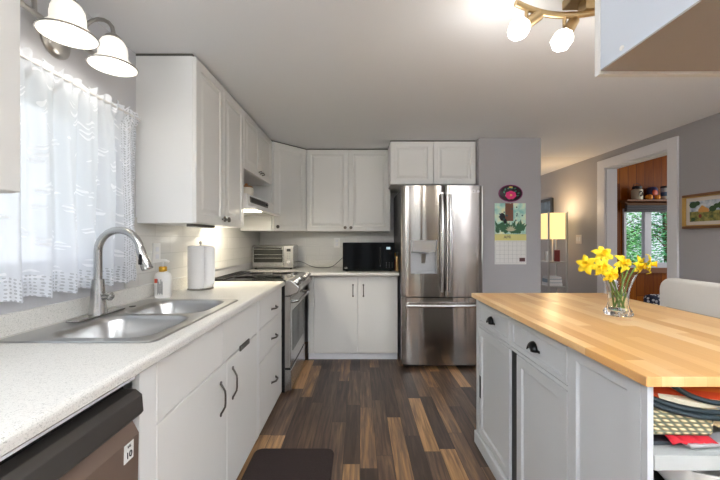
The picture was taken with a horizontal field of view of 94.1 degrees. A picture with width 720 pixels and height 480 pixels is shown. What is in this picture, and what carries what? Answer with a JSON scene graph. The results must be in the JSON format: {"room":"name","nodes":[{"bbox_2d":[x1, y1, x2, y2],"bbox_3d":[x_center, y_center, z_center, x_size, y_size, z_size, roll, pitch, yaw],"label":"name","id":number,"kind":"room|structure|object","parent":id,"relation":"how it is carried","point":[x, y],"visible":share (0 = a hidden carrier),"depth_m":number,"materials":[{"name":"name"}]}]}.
{"room":"kitchen","nodes":[
{"label":"kitchen","id":0,"kind":"room"},
{"bbox_2d":[0,0,252,314],"bbox_3d":[-1.305,0.112,2.250,0.160,2.256,9.900,0,0,0],"label":"wall","id":1,"kind":"structure","parent":0,"point":[122,89],"depth_m":1.47,"materials":[{"name":"grey paint"}]},
{"bbox_2d":[0,0,19,192],"bbox_3d":[-1.060,-0.569,0.504,0.329,0.894,0.768,0,0,0],"label":"upper cabinet","id":2,"kind":"object","parent":1,"relation":"attached to","point":[9,9],"visible":1,"depth_m":0.86,"materials":[{"name":"white wood"}]},
{"bbox_2d":[20,0,138,76],"bbox_3d":[-1.092,-0.837,1.315,0.266,0.215,0.403,0,0,0],"label":"wall light","id":3,"kind":"object","parent":1,"relation":"attached to","point":[65,26],"visible":0.99,"depth_m":1.27,"materials":[{"name":"white glass"}]},
{"bbox_2d":[20,53,140,121],"bbox_3d":[-1.192,-0.632,1.188,0.066,0.055,1.217,0,0,0],"label":"curtain rod","id":4,"kind":"object","parent":1,"relation":"attached to","point":[21,55],"visible":0.56,"depth_m":1.36,"materials":[{"name":"white plastic"}]},
{"bbox_2d":[0,47,138,302],"bbox_3d":[-1.168,-0.228,1.191,0.066,0.891,1.142,0,0,0],"label":"curtain","id":5,"kind":"object","parent":4,"relation":"hanging from","point":[77,149],"visible":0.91,"depth_m":1.32,"materials":[{"name":"fabric"}]},
{"bbox_2d":[153,243,160,262],"bbox_3d":[-1.213,0.080,2.000,0.008,0.116,0.072,0,0,0],"label":"wall outlet","id":6,"kind":"object","parent":1,"relation":"attached to","point":[156,246],"visible":0.94,"depth_m":1.99,"materials":[{"name":"white plastic"}]},
{"bbox_2d":[136,54,243,227],"bbox_3d":[-1.047,-0.553,2.208,0.356,0.926,0.755,0,0,0],"label":"upper cabinet","id":7,"kind":"object","parent":1,"relation":"attached to","point":[190,131],"visible":0.99,"depth_m":1.83,"materials":[{"name":"white wood"}]},
{"bbox_2d":[186,224,214,227],"bbox_3d":[-0.960,-0.080,2.030,0.050,0.018,0.260,0,0,0],"label":"light","id":8,"kind":"object","parent":7,"relation":"attached to","point":[187,225],"visible":1,"depth_m":1.98,"materials":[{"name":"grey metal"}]},
{"bbox_2d":[244,111,271,184],"bbox_3d":[-1.046,-0.783,2.998,0.357,0.466,0.815,0,0,0],"label":"upper cabinet","id":9,"kind":"object","parent":1,"relation":"attached to","point":[257,145],"visible":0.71,"depth_m":2.94,"materials":[{"name":"white wood"}]},
{"bbox_2d":[240,140,306,231],"bbox_3d":[-0.914,-0.553,3.732,0.621,0.926,0.645,0,0,0],"label":"upper cabinet","id":10,"kind":"object","parent":1,"relation":"attached to","point":[287,191],"visible":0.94,"depth_m":3.53,"materials":[{"name":"white wood"}]},
{"bbox_2d":[124,217,393,288],"bbox_3d":[-0.403,-0.152,2.902,1.645,0.815,2.325,0,0,0],"label":"backsplash","id":11,"kind":"structure","parent":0,"point":[233,246],"depth_m":3.05,"materials":[{"name":"tile"}]},
{"bbox_2d":[244,193,280,215],"bbox_3d":[-1.008,-0.296,2.998,0.416,0.128,0.805,0,0,0],"label":"range hood","id":12,"kind":"object","parent":11,"relation":"attached to","point":[253,206],"visible":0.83,"depth_m":2.88,"materials":[{"name":"white metal"}]},
{"bbox_2d":[244,183,253,195],"bbox_3d":[-0.960,-0.418,2.830,0.120,0.115,0.120,0,0,0],"label":"crock","id":13,"kind":"object","parent":12,"relation":"on","point":[248,189],"visible":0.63,"depth_m":2.79,"materials":[{"name":"beige ceramic"}]},
{"bbox_2d":[305,193,397,341],"bbox_3d":[-0.018,0.112,4.125,2.415,2.256,0.120,0,0,0],"label":"wall","id":14,"kind":"structure","parent":0,"point":[392,195],"depth_m":4.07,"materials":[{"name":"grey paint"}]},
{"bbox_2d":[334,238,339,247],"bbox_3d":[-0.280,0.040,4.053,0.072,0.116,0.008,0,0,0],"label":"wall outlet","id":15,"kind":"object","parent":14,"relation":"attached to","point":[336,240],"visible":1,"depth_m":4.05,"materials":[{"name":"white plastic"}]},
{"bbox_2d":[306,149,389,231],"bbox_3d":[-0.131,-0.553,3.884,0.942,0.926,0.342,0,0,0],"label":"upper cabinet","id":16,"kind":"object","parent":14,"relation":"attached to","point":[347,190],"visible":0.93,"depth_m":3.74,"materials":[{"name":"white wood"}]},
{"bbox_2d":[388,141,475,192],"bbox_3d":[0.748,-0.789,3.737,0.873,0.454,0.635,0,0,0],"label":"upper cabinet","id":17,"kind":"object","parent":14,"relation":"attached to","point":[410,163],"visible":0.81,"depth_m":3.42,"materials":[{"name":"white wood"}]},
{"bbox_2d":[236,342,495,479],"bbox_3d":[2.350,1.290,2.250,7.700,0.100,10.100,0,0,0],"label":"floor","id":18,"kind":"structure","parent":0,"point":[380,419],"depth_m":2.29,"materials":[{"name":"brown wood"}]},
{"bbox_2d":[0,377,142,479],"bbox_3d":[-0.888,0.795,0.640,0.575,0.850,0.590,0,0,0],"label":"dishwasher","id":19,"kind":"object","parent":18,"relation":"on","point":[100,440],"visible":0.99,"depth_m":0.76,"materials":[{"name":"black plastic"}]},
{"bbox_2d":[124,302,256,479],"bbox_3d":[-0.904,0.789,1.480,0.622,0.842,1.076,0,0,0],"label":"base cabinet","id":20,"kind":"object","parent":18,"relation":"on","point":[198,418],"visible":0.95,"depth_m":1.32,"materials":[{"name":"white wood"}]},
{"bbox_2d":[0,276,284,457],"bbox_3d":[-0.909,0.310,1.028,0.627,0.111,3.255,0,0,0],"label":"countertop","id":21,"kind":"structure","parent":20,"relation":"on","point":[42,385],"depth_m":0.94,"materials":[{"name":"stone"}]},
{"bbox_2d":[65,227,152,322],"bbox_3d":[-1.019,0.135,1.430,0.264,0.379,0.260,0,0,0],"label":"kitchen faucet","id":22,"kind":"object","parent":21,"relation":"on","point":[98,295],"visible":1,"depth_m":1.42,"materials":[{"name":"silver metal"}]},
{"bbox_2d":[0,299,237,342],"bbox_3d":[-0.912,0.409,1.448,0.515,0.177,0.765,0,0,0],"label":"sink","id":23,"kind":"object","parent":21,"relation":"in","point":[147,320],"visible":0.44,"depth_m":1.42,"materials":[{"name":"silver metal"}]},
{"bbox_2d":[154,259,171,297],"bbox_3d":[-1.129,0.221,1.919,0.092,0.218,0.066,0,0,0],"label":"soap bottle","id":24,"kind":"object","parent":21,"relation":"on","point":[162,279],"visible":1,"depth_m":1.90,"materials":[{"name":"white plastic"}]},
{"bbox_2d":[157,279,159,294],"bbox_3d":[-1.128,0.268,1.888,0.026,0.085,0.004,0,0,0],"label":"print","id":25,"kind":"object","parent":24,"relation":"attached to","point":[158,280],"depth_m":1.89,"materials":[{"name":"grey"}]},
{"bbox_2d":[187,241,214,289],"bbox_3d":[-1.062,0.171,2.233,0.167,0.319,0.182,0,0,-25],"label":"paper towel holder","id":26,"kind":"object","parent":21,"relation":"on","point":[200,259],"visible":1,"depth_m":2.17,"materials":[{"name":"white paper"}]},
{"bbox_2d":[215,271,311,392],"bbox_3d":[-0.847,0.767,3.012,0.732,0.905,0.696,0,0,0],"label":"stove","id":27,"kind":"object","parent":18,"relation":"on","point":[294,292],"visible":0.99,"depth_m":2.77,"materials":[{"name":"silver metal"}]},
{"bbox_2d":[215,271,299,281],"bbox_3d":[-0.901,0.328,3.012,0.623,0.025,0.696,0,0,0],"label":"cooktop","id":28,"kind":"object","parent":27,"relation":"in","point":[240,275],"depth_m":2.92,"materials":[{"name":"black metal"}]},
{"bbox_2d":[256,287,281,438],"bbox_3d":[-0.902,0.789,2.337,0.626,0.842,0.630,0,0,0],"label":"base cabinet","id":29,"kind":"object","parent":18,"relation":"on","point":[269,313],"visible":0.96,"depth_m":2.27,"materials":[{"name":"white wood"}]},
{"bbox_2d":[241,448,333,479],"bbox_3d":[-0.380,1.233,1.550,0.460,0.012,0.840,0,0,0],"label":"floor mat","id":30,"kind":"object","parent":18,"relation":"on","point":[266,463],"visible":1,"depth_m":1.83,"materials":[{"name":"black rubber"}]},
{"bbox_2d":[308,276,397,358],"bbox_3d":[-0.073,0.804,3.719,0.923,0.872,0.632,0,0,0],"label":"base cabinet","id":31,"kind":"object","parent":18,"relation":"on","point":[350,317],"visible":0.91,"depth_m":3.43,"materials":[{"name":"white wood"}]},
{"bbox_2d":[246,261,398,275],"bbox_3d":[-0.411,0.310,3.707,1.607,0.111,0.714,0,0,0],"label":"countertop","id":32,"kind":"structure","parent":31,"relation":"on","point":[336,270],"depth_m":3.57,"materials":[{"name":"laminate"}]},
{"bbox_2d":[252,245,297,268],"bbox_3d":[-0.968,0.195,3.823,0.475,0.270,0.314,0,0,0],"label":"toaster oven","id":33,"kind":"object","parent":32,"relation":"on","point":[263,256],"visible":0.98,"depth_m":3.70,"materials":[{"name":"silver metal"}]},
{"bbox_2d":[298,257,342,267],"bbox_3d":[-0.475,0.262,3.891,0.574,0.129,0.145,0,0,2],"label":"power cord","id":34,"kind":"object","parent":32,"relation":"on","point":[342,257],"visible":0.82,"depth_m":3.85,"materials":[{"name":"black plastic"}]},
{"bbox_2d":[343,242,394,270],"bbox_3d":[0.089,0.181,3.639,0.535,0.298,0.443,0,0,0],"label":"microwave","id":35,"kind":"object","parent":32,"relation":"on","point":[357,256],"visible":0.98,"depth_m":3.45,"materials":[{"name":"black plastic"}]},
{"bbox_2d":[396,252,397,270],"bbox_3d":[0.383,0.230,3.470,0.029,0.200,0.028,0,0,0],"label":"bottle","id":36,"kind":"object","parent":32,"relation":"on","point":[396,252],"visible":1,"depth_m":3.46,"materials":[{"name":"brown"}]},
{"bbox_2d":[394,185,481,365],"bbox_3d":[0.788,0.362,3.580,0.780,1.755,0.950,0,0,0],"label":"refrigerator","id":37,"kind":"object","parent":18,"relation":"on","point":[438,228],"visible":0.98,"depth_m":3.19,"materials":[{"name":"grey metal"}]},
{"bbox_2d":[541,212,567,292],"bbox_3d":[2.620,0.438,4.560,0.258,1.605,0.258,0,0,0],"label":"floor lamp","id":38,"kind":"object","parent":18,"relation":"on","point":[552,224],"visible":0.69,"depth_m":4.45,"materials":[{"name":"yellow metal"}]},
{"bbox_2d":[542,282,561,285],"bbox_3d":[2.621,0.604,4.574,0.182,0.040,0.173,0,0,0],"label":"book","id":39,"kind":"object","parent":38,"relation":"on","point":[543,283],"visible":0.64,"depth_m":4.49,"materials":[{"name":"white paper"}]},
{"bbox_2d":[542,278,561,282],"bbox_3d":[2.621,0.558,4.574,0.182,0.050,0.153,0,0,0],"label":"book","id":40,"kind":"object","parent":39,"relation":"on","point":[543,279],"visible":0.64,"depth_m":4.50,"materials":[{"name":"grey paper"}]},
{"bbox_2d":[543,276,561,278],"bbox_3d":[2.621,0.517,4.574,0.182,0.030,0.133,0,0,0],"label":"book","id":41,"kind":"object","parent":40,"relation":"on","point":[545,277],"visible":0.79,"depth_m":4.51,"materials":[{"name":"grey paper"}]},
{"bbox_2d":[541,261,565,262],"bbox_3d":[2.620,0.302,4.560,0.222,0.015,0.250,0,0,0],"label":"shelf","id":42,"kind":"object","parent":38,"relation":"attached to","point":[541,261],"depth_m":4.43,"materials":[{"name":"silver metal"}]},
{"bbox_2d":[541,284,565,287],"bbox_3d":[2.620,0.632,4.560,0.222,0.015,0.250,0,0,0],"label":"shelf","id":43,"kind":"object","parent":38,"relation":"attached to","point":[548,286],"depth_m":4.45,"materials":[{"name":"silver metal"}]},
{"bbox_2d":[554,250,559,261],"bbox_3d":[2.646,0.211,4.500,0.072,0.166,0.072,0,0,0],"label":"candle","id":44,"kind":"object","parent":38,"relation":"on","point":[556,252],"visible":1,"depth_m":4.47,"materials":[{"name":"red wax"}]},
{"bbox_2d":[471,293,719,479],"bbox_3d":[1.094,0.785,1.438,0.812,0.910,1.265,0,0,0],"label":"kitchen island","id":45,"kind":"object","parent":18,"relation":"on","point":[564,385],"visible":0.99,"depth_m":1.20,"materials":[{"name":"grey paint"}]},
{"bbox_2d":[471,293,719,386],"bbox_3d":[1.094,0.343,1.438,0.812,0.025,1.265,0,0,0],"label":"island countertop","id":46,"kind":"structure","parent":45,"relation":"on","point":[658,346],"depth_m":1.18,"materials":[{"name":"brown wood"}]},
{"bbox_2d":[601,273,636,316],"bbox_3d":[1.128,0.239,1.464,0.116,0.180,0.116,0,0,0],"label":"glass vase","id":47,"kind":"object","parent":46,"relation":"on","point":[618,290],"visible":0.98,"depth_m":1.43,"materials":[{"name":"clear glass"}]},
{"bbox_2d":[576,254,608,281],"bbox_3d":[1.042,0.182,1.433,0.207,0.237,0.069,0,0,-3],"label":"daffodil","id":48,"kind":"object","parent":47,"relation":"in","point":[585,263],"visible":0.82,"depth_m":1.42,"materials":[{"name":"yellow plant"}]},
{"bbox_2d":[590,258,609,274],"bbox_3d":[1.062,0.189,1.422,0.176,0.225,0.061,0,0,-13],"label":"daffodil","id":49,"kind":"object","parent":47,"relation":"in","point":[603,265],"visible":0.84,"depth_m":1.41,"materials":[{"name":"yellow plant"}]},
{"bbox_2d":[591,246,612,260],"bbox_3d":[1.067,0.165,1.451,0.107,0.271,0.060,0,0,0],"label":"daffodil","id":50,"kind":"object","parent":47,"relation":"in","point":[601,253],"visible":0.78,"depth_m":1.45,"materials":[{"name":"yellow plant"}]},
{"bbox_2d":[603,266,618,281],"bbox_3d":[1.077,0.204,1.435,0.055,0.194,0.154,0,0,39],"label":"daffodil","id":51,"kind":"object","parent":47,"relation":"in","point":[611,274],"visible":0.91,"depth_m":1.39,"materials":[{"name":"yellow plant"}]},
{"bbox_2d":[613,255,631,274],"bbox_3d":[1.143,0.184,1.462,0.068,0.233,0.059,0,0,31],"label":"daffodil","id":52,"kind":"object","parent":47,"relation":"in","point":[624,263],"visible":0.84,"depth_m":1.45,"materials":[{"name":"yellow plant"}]},
{"bbox_2d":[625,255,647,274],"bbox_3d":[1.194,0.185,1.481,0.146,0.232,0.060,0,0,0],"label":"daffodil","id":53,"kind":"object","parent":47,"relation":"in","point":[640,262],"visible":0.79,"depth_m":1.47,"materials":[{"name":"yellow plant"}]},
{"bbox_2d":[631,254,656,273],"bbox_3d":[1.218,0.182,1.449,0.160,0.237,0.062,0,0,-16],"label":"daffodil","id":54,"kind":"object","parent":47,"relation":"in","point":[649,263],"visible":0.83,"depth_m":1.45,"materials":[{"name":"yellow plant"}]},
{"bbox_2d":[653,470,664,479],"bbox_3d":[0.905,0.806,0.985,0.310,0.192,0.270,0,0,0],"label":"box","id":55,"kind":"object","parent":45,"relation":"on","point":[656,476],"visible":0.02,"depth_m":1.00,"materials":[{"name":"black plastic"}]},
{"bbox_2d":[657,471,719,479],"bbox_3d":[0.940,0.659,0.960,0.210,0.100,0.210,0,0,0],"label":"bowl","id":56,"kind":"object","parent":55,"relation":"on","point":[667,475],"visible":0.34,"depth_m":0.90,"materials":[{"name":"white plastic"}]},
{"bbox_2d":[653,435,682,444],"bbox_3d":[0.838,0.529,0.985,0.185,0.011,0.230,0,0,0],"label":"book","id":57,"kind":"object","parent":45,"relation":"on","point":[657,439],"visible":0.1,"depth_m":0.87,"materials":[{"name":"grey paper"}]},
{"bbox_2d":[665,435,717,444],"bbox_3d":[0.848,0.512,0.895,0.118,0.026,0.100,0,0,0],"label":"cloth","id":58,"kind":"object","parent":57,"relation":"on","point":[674,439],"visible":0.3,"depth_m":0.85,"materials":[{"name":"red fabric"}]},
{"bbox_2d":[653,396,712,435],"bbox_3d":[0.827,0.462,0.987,0.171,0.085,0.277,0,0,0],"label":"woven basket","id":59,"kind":"object","parent":58,"relation":"on","point":[664,423],"visible":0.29,"depth_m":0.85,"materials":[{"name":"beige wicker"}]},
{"bbox_2d":[653,387,719,420],"bbox_3d":[0.871,0.409,0.972,0.308,0.108,0.269,0,0,0],"label":"striped bag","id":60,"kind":"object","parent":59,"relation":"on","point":[702,397],"visible":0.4,"depth_m":0.86,"materials":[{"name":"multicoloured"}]},
{"bbox_2d":[683,425,719,448],"bbox_3d":[0.909,0.519,0.933,0.185,0.010,0.175,0,0,-6],"label":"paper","id":61,"kind":"object","parent":57,"relation":"on","point":[715,435],"visible":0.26,"depth_m":0.85,"materials":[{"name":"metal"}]},
{"bbox_2d":[707,408,719,426],"bbox_3d":[0.956,0.478,0.955,0.167,0.054,0.179,0,0,0],"label":"paddle board","id":62,"kind":"object","parent":61,"relation":"on","point":[715,423],"visible":0.02,"depth_m":0.88,"materials":[{"name":"beige"}]},
{"bbox_2d":[653,407,719,470],"bbox_3d":[0.995,0.554,0.985,0.530,0.038,0.310,0,0,0],"label":"shelf","id":63,"kind":"object","parent":45,"relation":"attached to","point":[665,457],"depth_m":0.83,"materials":[{"name":"grey paint"}]},
{"bbox_2d":[644,294,659,304],"bbox_3d":[3.710,0.953,3.810,0.660,0.575,0.620,0,0,0],"label":"armchair","id":64,"kind":"object","parent":18,"relation":"on","point":[650,298],"visible":0.05,"depth_m":4.00,"materials":[{"name":"blue fabric"}]},
{"bbox_2d":[660,278,719,318],"bbox_3d":[1.700,0.733,1.760,0.343,1.016,0.520,0,0,0],"label":"bar stool","id":65,"kind":"object","parent":18,"relation":"on","point":[693,296],"visible":0.2,"depth_m":1.81,"materials":[{"name":"white fabric"}]},
{"bbox_2d":[76,0,719,174],"bbox_3d":[0.750,-1.066,2.250,4.500,0.100,10.100,0,0,0],"label":"ceiling","id":66,"kind":"structure","parent":0,"point":[310,74],"depth_m":2.06,"materials":[{"name":"white paint"}]},
{"bbox_2d":[507,0,594,51],"bbox_3d":[0.950,-0.895,1.365,0.690,0.241,0.130,0,0,0],"label":"ceiling spotlight","id":67,"kind":"object","parent":66,"relation":"attached to","point":[519,28],"visible":0.45,"depth_m":1.36,"materials":[{"name":"gold metal"}]},
{"bbox_2d":[595,0,719,76],"bbox_3d":[1.102,-0.732,0.745,0.906,0.565,0.370,0,0,0],"label":"upper cabinet","id":68,"kind":"object","parent":66,"relation":"hanging from","point":[634,38],"visible":1,"depth_m":0.82,"materials":[{"name":"white laminate"}]},
{"bbox_2d":[474,138,540,292],"bbox_3d":[1.500,0.112,3.769,0.620,2.256,0.832,0,0,0],"label":"wall partition","id":69,"kind":"structure","parent":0,"point":[500,162],"depth_m":3.35,"materials":[{"name":"grey paint"}]},
{"bbox_2d":[498,185,522,201],"bbox_3d":[1.503,-0.461,3.342,0.241,0.171,0.021,0,0,0],"label":"wall plaque","id":70,"kind":"object","parent":69,"relation":"attached to","point":[509,193],"visible":1,"depth_m":3.34,"materials":[{"name":"black"}]},
{"bbox_2d":[505,191,515,198],"bbox_3d":[1.503,-0.443,3.340,0.112,0.086,0.006,0,0,0],"label":"flower","id":71,"kind":"object","parent":70,"relation":"on","point":[508,194],"depth_m":3.34,"materials":[{"name":"pink paint"}]},
{"bbox_2d":[495,203,526,263],"bbox_3d":[1.510,-0.059,3.348,0.325,0.614,0.010,0,0,0],"label":"wall calendar","id":72,"kind":"object","parent":69,"relation":"attached to","point":[510,218],"visible":1,"depth_m":3.35,"materials":[{"name":"multicoloured paper"}]},
{"bbox_2d":[506,226,515,230],"bbox_3d":[1.506,-0.114,3.346,0.114,0.063,0.001,0,0,0],"label":"flower","id":73,"kind":"object","parent":72,"relation":"on","point":[508,228],"depth_m":3.35,"materials":[{"name":"white paper"}]},
{"bbox_2d":[541,113,719,292],"bbox_3d":[2.930,0.112,2.250,0.100,2.256,9.900,0,0,0],"label":"wall","id":74,"kind":"structure","parent":0,"point":[573,188],"depth_m":3.32,"materials":[{"name":"grey paint"}]},
{"bbox_2d":[541,198,553,213],"bbox_3d":[2.865,-0.420,5.240,0.029,0.400,0.520,0,0,0],"label":"picture frame","id":75,"kind":"object","parent":74,"relation":"attached to","point":[547,205],"visible":0.36,"depth_m":5.12,"materials":[{"name":"grey"}]},
{"bbox_2d":[541,201,549,213],"bbox_3d":[2.873,-0.420,5.240,0.011,0.320,0.440,0,0,0],"label":"print","id":76,"kind":"object","parent":75,"relation":"attached to","point":[545,205],"depth_m":5.18},
{"bbox_2d":[576,235,581,243],"bbox_3d":[2.874,-0.003,4.405,0.009,0.115,0.110,0,0,0],"label":"light switch","id":77,"kind":"object","parent":74,"relation":"attached to","point":[578,237],"visible":1,"depth_m":4.39,"materials":[{"name":"beige plastic"}]},
{"bbox_2d":[597,136,678,293],"bbox_3d":[2.929,0.153,3.530,0.142,2.180,1.020,0,0,0],"label":"trim","id":78,"kind":"structure","parent":74,"relation":"attached to","point":[607,168],"depth_m":3.58,"materials":[{"name":"white wood"}]},
{"bbox_2d":[682,191,719,228],"bbox_3d":[2.868,-0.240,2.734,0.028,0.295,0.476,0,0,0],"label":"picture frame","id":79,"kind":"object","parent":74,"relation":"attached to","point":[701,210],"visible":1,"depth_m":2.81,"materials":[{"name":"brown metal"}]},
{"bbox_2d":[689,199,719,221],"bbox_3d":[2.868,-0.239,2.734,0.004,0.173,0.367,0,0,0],"label":"painting","id":80,"kind":"object","parent":79,"relation":"attached to","point":[700,210],"depth_m":2.79,"materials":[{"name":"multicoloured paint"}]},
{"bbox_2d":[617,155,666,301],"bbox_3d":[4.490,-0.196,5.060,3.020,2.872,0.120,0,0,0],"label":"wall","id":81,"kind":"structure","parent":0,"point":[653,172],"depth_m":5.00,"materials":[{"name":"brown wood"}]},
{"bbox_2d":[619,199,666,208],"bbox_3d":[4.380,-0.520,4.919,1.040,0.120,0.158,0,0,0],"label":"wall shelf","id":82,"kind":"object","parent":81,"relation":"attached to","point":[623,202],"visible":0.55,"depth_m":4.87,"materials":[{"name":"brown wood"}]},
{"bbox_2d":[631,183,642,198],"bbox_3d":[4.052,-0.702,4.896,0.136,0.242,0.144,0,0,0],"label":"jar","id":83,"kind":"object","parent":82,"relation":"on","point":[637,191],"visible":0.91,"depth_m":4.85,"materials":[{"name":"beige ceramic"}]},
{"bbox_2d":[645,194,652,198],"bbox_3d":[4.205,-0.625,4.875,0.091,0.088,0.089,0,0,0],"label":"gourd","id":84,"kind":"object","parent":82,"relation":"on","point":[649,196],"visible":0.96,"depth_m":4.85,"materials":[{"name":"orange"}]},
{"bbox_2d":[647,187,657,198],"bbox_3d":[4.300,-0.673,4.928,0.128,0.185,0.133,0,0,0],"label":"storage jar","id":85,"kind":"object","parent":82,"relation":"on","point":[653,191],"visible":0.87,"depth_m":4.88,"materials":[{"name":"blue"}]},
{"bbox_2d":[660,186,666,198],"bbox_3d":[4.461,-0.681,4.900,0.104,0.200,0.104,0,0,0],"label":"tin can","id":86,"kind":"object","parent":82,"relation":"on","point":[663,189],"visible":0.62,"depth_m":4.88,"materials":[{"name":"white metal"}]},
{"bbox_2d":[623,209,666,267],"bbox_3d":[4.335,-0.020,5.000,0.838,0.880,0.060,0,0,0],"label":"window","id":87,"kind":"structure","parent":81,"relation":"in","point":[644,233],"depth_m":5.00,"materials":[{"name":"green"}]},
{"bbox_2d":[624,203,666,211],"bbox_3d":[4.340,-0.470,4.917,0.880,0.124,0.057,0,0,0],"label":"blind","id":88,"kind":"object","parent":87,"relation":"attached to","point":[625,204],"visible":0.57,"depth_m":4.90,"materials":[{"name":"grey"}]},
{"bbox_2d":[623,268,666,272],"bbox_3d":[4.365,0.460,4.982,0.970,0.080,0.035,0,0,0],"label":"trim","id":89,"kind":"structure","parent":81,"relation":"attached to","point":[653,270],"depth_m":4.96,"materials":[{"name":"brown wood"}]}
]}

